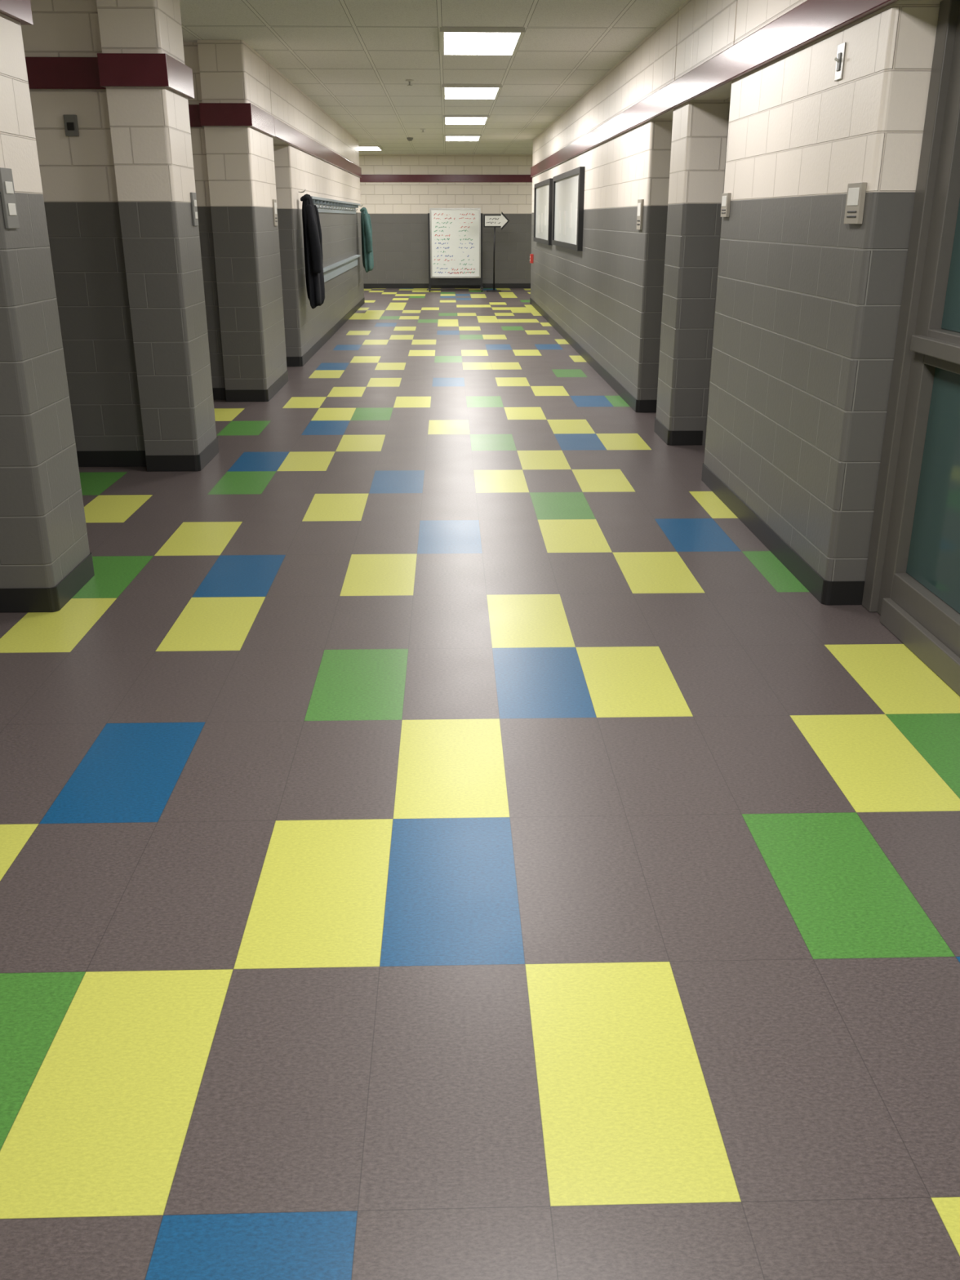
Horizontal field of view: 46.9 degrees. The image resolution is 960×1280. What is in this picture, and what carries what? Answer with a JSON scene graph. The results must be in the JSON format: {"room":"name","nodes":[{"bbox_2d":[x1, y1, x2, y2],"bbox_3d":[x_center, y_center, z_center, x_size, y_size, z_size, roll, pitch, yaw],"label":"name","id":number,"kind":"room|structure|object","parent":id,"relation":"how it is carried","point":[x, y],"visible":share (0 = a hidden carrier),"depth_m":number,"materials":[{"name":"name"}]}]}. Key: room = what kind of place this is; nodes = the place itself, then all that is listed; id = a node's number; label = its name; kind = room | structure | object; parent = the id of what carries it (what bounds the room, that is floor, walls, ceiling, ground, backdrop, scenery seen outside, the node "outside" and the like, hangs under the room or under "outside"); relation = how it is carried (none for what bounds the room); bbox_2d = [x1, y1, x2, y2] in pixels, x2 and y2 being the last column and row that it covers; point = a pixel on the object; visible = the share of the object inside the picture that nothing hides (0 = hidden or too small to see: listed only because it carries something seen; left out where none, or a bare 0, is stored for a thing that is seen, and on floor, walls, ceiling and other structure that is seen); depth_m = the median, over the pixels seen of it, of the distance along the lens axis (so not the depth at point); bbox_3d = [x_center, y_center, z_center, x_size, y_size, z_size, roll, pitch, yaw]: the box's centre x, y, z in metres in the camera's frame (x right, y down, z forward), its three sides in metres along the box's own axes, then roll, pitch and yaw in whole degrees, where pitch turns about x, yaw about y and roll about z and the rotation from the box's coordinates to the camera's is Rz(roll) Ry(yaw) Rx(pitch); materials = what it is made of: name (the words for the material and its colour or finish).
{"room":"school corridor","nodes":[
{"label":"school corridor","id":0,"kind":"room"},
{"bbox_2d":[0,0,94,613],"bbox_3d":[-1.892,-1.479,4.145,0.460,2.739,0.560,-1,21,-1],"label":"pillar","id":1,"kind":"structure","parent":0,"point":[46,557],"depth_m":4.24,"materials":[{"name":"grey brick"}]},
{"bbox_2d":[0,167,19,228],"bbox_3d":[-1.679,-1.574,3.943,0.016,0.200,0.110,-1,21,-1],"label":"light switch","id":2,"kind":"object","parent":1,"relation":"attached to","point":[8,201],"visible":1,"depth_m":3.93,"materials":[{"name":"grey plastic"}]},
{"bbox_2d":[96,0,218,471],"bbox_3d":[-1.901,-2.433,6.645,0.370,2.739,0.670,-1,21,-1],"label":"pillar","id":3,"kind":"structure","parent":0,"point":[144,73],"depth_m":6.41,"materials":[{"name":"grey brick"}]},
{"bbox_2d":[190,192,198,226],"bbox_3d":[-1.742,-2.631,6.756,0.016,0.190,0.110,-1,21,-1],"label":"light switch","id":4,"kind":"object","parent":3,"relation":"attached to","point":[193,199],"visible":1,"depth_m":6.73,"materials":[{"name":"grey plastic"}]},
{"bbox_2d":[21,0,364,451],"bbox_3d":[-4.375,-3.772,10.156,5.050,2.740,29.900,-1,21,-1],"label":"wall","id":5,"kind":"structure","parent":0,"point":[77,173],"depth_m":6.77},
{"bbox_2d":[63,114,79,136],"bbox_3d":[-2.316,-2.915,6.266,0.070,0.110,0.029,-1,21,-1],"label":"thermostat","id":6,"kind":"object","parent":5,"relation":"attached to","point":[71,126],"visible":1,"depth_m":6.25,"materials":[{"name":"grey plastic"}]},
{"bbox_2d":[25,57,361,177],"bbox_3d":[-2.650,-5.732,12.907,1.480,0.160,14.460,-1,21,-1],"label":"trim","id":7,"kind":"structure","parent":5,"relation":"attached to","point":[43,73],"depth_m":6.18,"materials":[{"name":"red paint"}]},
{"bbox_2d":[76,297,364,466],"bbox_3d":[-2.651,-1.758,8.578,1.305,0.099,25.446,1,21,2],"label":"baseboard","id":8,"kind":"structure","parent":5,"relation":"attached to","point":[85,458],"depth_m":6.96,"materials":[{"name":"black rubber"}]},
{"bbox_2d":[311,195,360,282],"bbox_3d":[-1.950,-5.574,15.349,0.100,0.965,7.050,-1,21,-1],"label":"coat rack","id":9,"kind":"object","parent":5,"relation":"attached to","point":[323,205],"visible":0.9,"depth_m":15.09,"materials":[{"name":"grey metal"}]},
{"bbox_2d":[298,189,324,308],"bbox_3d":[-1.772,-4.122,11.673,0.232,1.175,0.540,-1,21,-1],"label":"jacket","id":10,"kind":"object","parent":9,"relation":"hanging from","point":[312,231],"visible":1,"depth_m":11.54,"materials":[{"name":"black fabric"}]},
{"bbox_2d":[359,204,373,272],"bbox_3d":[-1.960,-6.928,19.088,0.232,1.097,0.540,-1,21,-1],"label":"coat","id":11,"kind":"object","parent":9,"relation":"hanging from","point":[366,224],"visible":1,"depth_m":18.95,"materials":[{"name":"teal fabric"}]},
{"bbox_2d":[197,40,288,401],"bbox_3d":[-2.002,-3.542,9.552,0.400,2.739,1.337,-1,21,-1],"label":"pillar","id":12,"kind":"structure","parent":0,"point":[237,121],"depth_m":9.06,"materials":[{"name":"grey brick"}]},
{"bbox_2d":[272,199,277,226],"bbox_3d":[-1.836,-3.832,9.919,0.014,0.220,0.160,-1,21,-1],"label":"room sign","id":13,"kind":"object","parent":12,"relation":"attached to","point":[274,201],"visible":1,"depth_m":9.88,"materials":[{"name":"beige plastic"}]},
{"bbox_2d":[179,0,686,154],"bbox_3d":[-0.201,-5.099,9.720,13.400,0.050,30.200,-1,21,-1],"label":"ceiling","id":14,"kind":"structure","parent":0,"point":[353,59],"depth_m":9.17,"materials":[{"name":"tile"}]},
{"bbox_2d":[358,145,382,151],"bbox_3d":[-2.207,-9.466,21.282,0.610,0.029,1.220,-1,21,-1],"label":"ceiling light","id":15,"kind":"object","parent":14,"relation":"attached to","point":[364,148],"depth_m":21.14,"materials":[{"name":"white plastic"}]},
{"bbox_2d":[406,137,413,141],"bbox_3d":[-1.188,-8.501,18.779,0.110,0.049,0.110,-1,21,-1],"label":"smoke detector","id":16,"kind":"object","parent":14,"relation":"attached to","point":[409,139],"visible":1,"depth_m":18.74,"materials":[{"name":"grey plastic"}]},
{"bbox_2d":[405,80,413,85],"bbox_3d":[-0.696,-5.511,10.940,0.080,0.049,0.080,-1,21,-1],"label":"sprinkler head","id":17,"kind":"object","parent":14,"relation":"attached to","point":[409,81],"visible":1,"depth_m":10.93},
{"bbox_2d":[444,133,481,141],"bbox_3d":[-0.296,-8.433,18.574,0.610,0.029,1.220,-1,21,-1],"label":"ceiling light","id":18,"kind":"object","parent":14,"relation":"attached to","point":[447,137],"depth_m":18.35,"materials":[{"name":"white plastic"}]},
{"bbox_2d":[443,115,489,124],"bbox_3d":[-0.197,-7.151,15.211,0.610,0.029,1.220,-1,21,-1],"label":"ceiling light","id":19,"kind":"object","parent":14,"relation":"attached to","point":[447,119],"depth_m":15.01,"materials":[{"name":"white plastic"}]},
{"bbox_2d":[442,84,502,99],"bbox_3d":[-0.098,-5.868,11.849,0.610,0.029,1.220,-1,21,-1],"label":"ceiling light","id":20,"kind":"object","parent":14,"relation":"attached to","point":[450,91],"depth_m":11.71,"materials":[{"name":"white plastic"}]},
{"bbox_2d":[440,26,524,55],"bbox_3d":[0.001,-4.585,8.487,0.610,0.029,1.220,-1,21,-1],"label":"ceiling light","id":21,"kind":"object","parent":14,"relation":"attached to","point":[454,41],"depth_m":8.36,"materials":[{"name":"white plastic"}]},
{"bbox_2d":[359,154,532,283],"bbox_3d":[-0.617,-9.175,24.320,13.400,2.740,0.200,-1,21,-1],"label":"wall","id":22,"kind":"structure","parent":0,"point":[398,211],"depth_m":24.10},
{"bbox_2d":[360,174,532,182],"bbox_3d":[-0.614,-9.970,23.893,13.000,0.150,0.029,-1,21,-1],"label":"trim","id":23,"kind":"structure","parent":22,"relation":"attached to","point":[365,178],"depth_m":23.88,"materials":[{"name":"paint"}]},
{"bbox_2d":[363,283,530,288],"bbox_3d":[-0.614,-7.905,24.692,13.000,0.099,0.007,-1,21,-1],"label":"baseboard","id":24,"kind":"structure","parent":22,"relation":"attached to","point":[366,285],"depth_m":24.69,"materials":[{"name":"black rubber"}]},
{"bbox_2d":[0,288,959,1279],"bbox_3d":[-0.157,-2.579,10.871,13.420,0.001,30.500,-1,21,-1],"label":"floor","id":25,"kind":"structure","parent":0,"point":[442,837],"depth_m":2.69,"materials":[{"name":"grey tile"}]},
{"bbox_2d":[427,208,483,291],"bbox_3d":[-0.522,-8.284,23.496,1.160,1.659,0.660,-1,21,-1],"label":"whiteboard","id":26,"kind":"object","parent":25,"relation":"on","point":[455,235],"visible":1,"depth_m":23.46,"materials":[{"name":"plastic"}]},
{"bbox_2d":[484,211,509,291],"bbox_3d":[0.345,-8.187,23.333,0.459,1.594,0.318,12,24,29],"label":"arrow sign","id":27,"kind":"object","parent":25,"relation":"on","point":[501,220],"visible":1,"depth_m":23.13,"materials":[{"name":"black paint"}]},
{"bbox_2d":[530,0,942,581],"bbox_3d":[3.852,-3.853,10.368,5.290,2.740,29.900,-1,21,-1],"label":"wall","id":28,"kind":"structure","parent":0,"point":[807,305],"depth_m":5.28,"materials":[{"name":"grey brick"}]},
{"bbox_2d":[529,253,533,262],"bbox_3d":[0.912,-6.749,19.573,0.054,0.150,0.120,-1,21,-1],"label":"alarm pull station","id":29,"kind":"object","parent":28,"relation":"attached to","point":[531,255],"visible":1,"depth_m":19.52,"materials":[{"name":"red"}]},
{"bbox_2d":[533,177,552,244],"bbox_3d":[0.974,-6.645,17.195,0.055,0.890,3.000,-1,21,-1],"label":"notice board","id":30,"kind":"object","parent":28,"relation":"attached to","point":[543,190],"visible":0.94,"depth_m":17.00,"materials":[{"name":"black paint"}]},
{"bbox_2d":[551,166,585,250],"bbox_3d":[1.074,-5.354,13.782,0.055,0.870,3.300,-1,21,-1],"label":"notice board","id":31,"kind":"object","parent":28,"relation":"attached to","point":[568,187],"visible":1,"depth_m":13.40,"materials":[{"name":"black paint"}]},
{"bbox_2d":[636,199,644,230],"bbox_3d":[1.245,-3.312,8.613,0.020,0.220,0.180,-1,21,-1],"label":"room sign","id":32,"kind":"object","parent":28,"relation":"attached to","point":[640,202],"visible":1,"depth_m":8.56,"materials":[{"name":"beige plastic"}]},
{"bbox_2d":[529,297,864,604],"bbox_3d":[1.271,-3.219,12.407,0.237,0.099,17.014,-1,21,-1],"label":"baseboard","id":33,"kind":"structure","parent":28,"relation":"attached to","point":[827,593],"depth_m":5.63,"materials":[{"name":"black rubber"}]},
{"bbox_2d":[530,0,897,177],"bbox_3d":[1.257,-3.784,7.802,0.029,0.160,25.200,-1,21,-1],"label":"trim","id":34,"kind":"structure","parent":28,"relation":"attached to","point":[811,20],"depth_m":5.59,"materials":[{"name":"paint"}]},
{"bbox_2d":[704,101,730,444],"bbox_3d":[1.598,-2.155,6.757,0.134,2.139,1.058,-1,21,-1],"label":"door","id":35,"kind":"structure","parent":28,"relation":"in","point":[730,101],"depth_m":7.24,"materials":[{"name":"grey paint"}]},
{"bbox_2d":[720,192,731,217],"bbox_3d":[1.323,-2.343,5.960,0.020,0.120,0.130,-1,21,-1],"label":"room sign","id":36,"kind":"object","parent":28,"relation":"attached to","point":[726,197],"visible":1,"depth_m":5.92,"materials":[{"name":"beige plastic"}]},
{"bbox_2d":[834,42,845,80],"bbox_3d":[1.366,-2.209,4.227,0.026,0.125,0.075,-1,21,-1],"label":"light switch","id":37,"kind":"object","parent":28,"relation":"attached to","point":[839,59],"visible":1,"depth_m":4.22,"materials":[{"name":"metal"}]},
{"bbox_2d":[844,182,866,223],"bbox_3d":[1.379,-1.606,4.070,0.020,0.140,0.150,-1,21,-1],"label":"room sign","id":38,"kind":"object","parent":28,"relation":"attached to","point":[855,196],"visible":1,"depth_m":4.04,"materials":[{"name":"beige plastic"}]},
{"bbox_2d":[862,0,959,696],"bbox_3d":[1.657,-0.558,2.563,0.145,2.144,3.285,-1,21,-1],"label":"door","id":39,"kind":"structure","parent":28,"relation":"in","point":[912,581],"depth_m":3.92,"materials":[{"name":"grey paint"}]}
]}

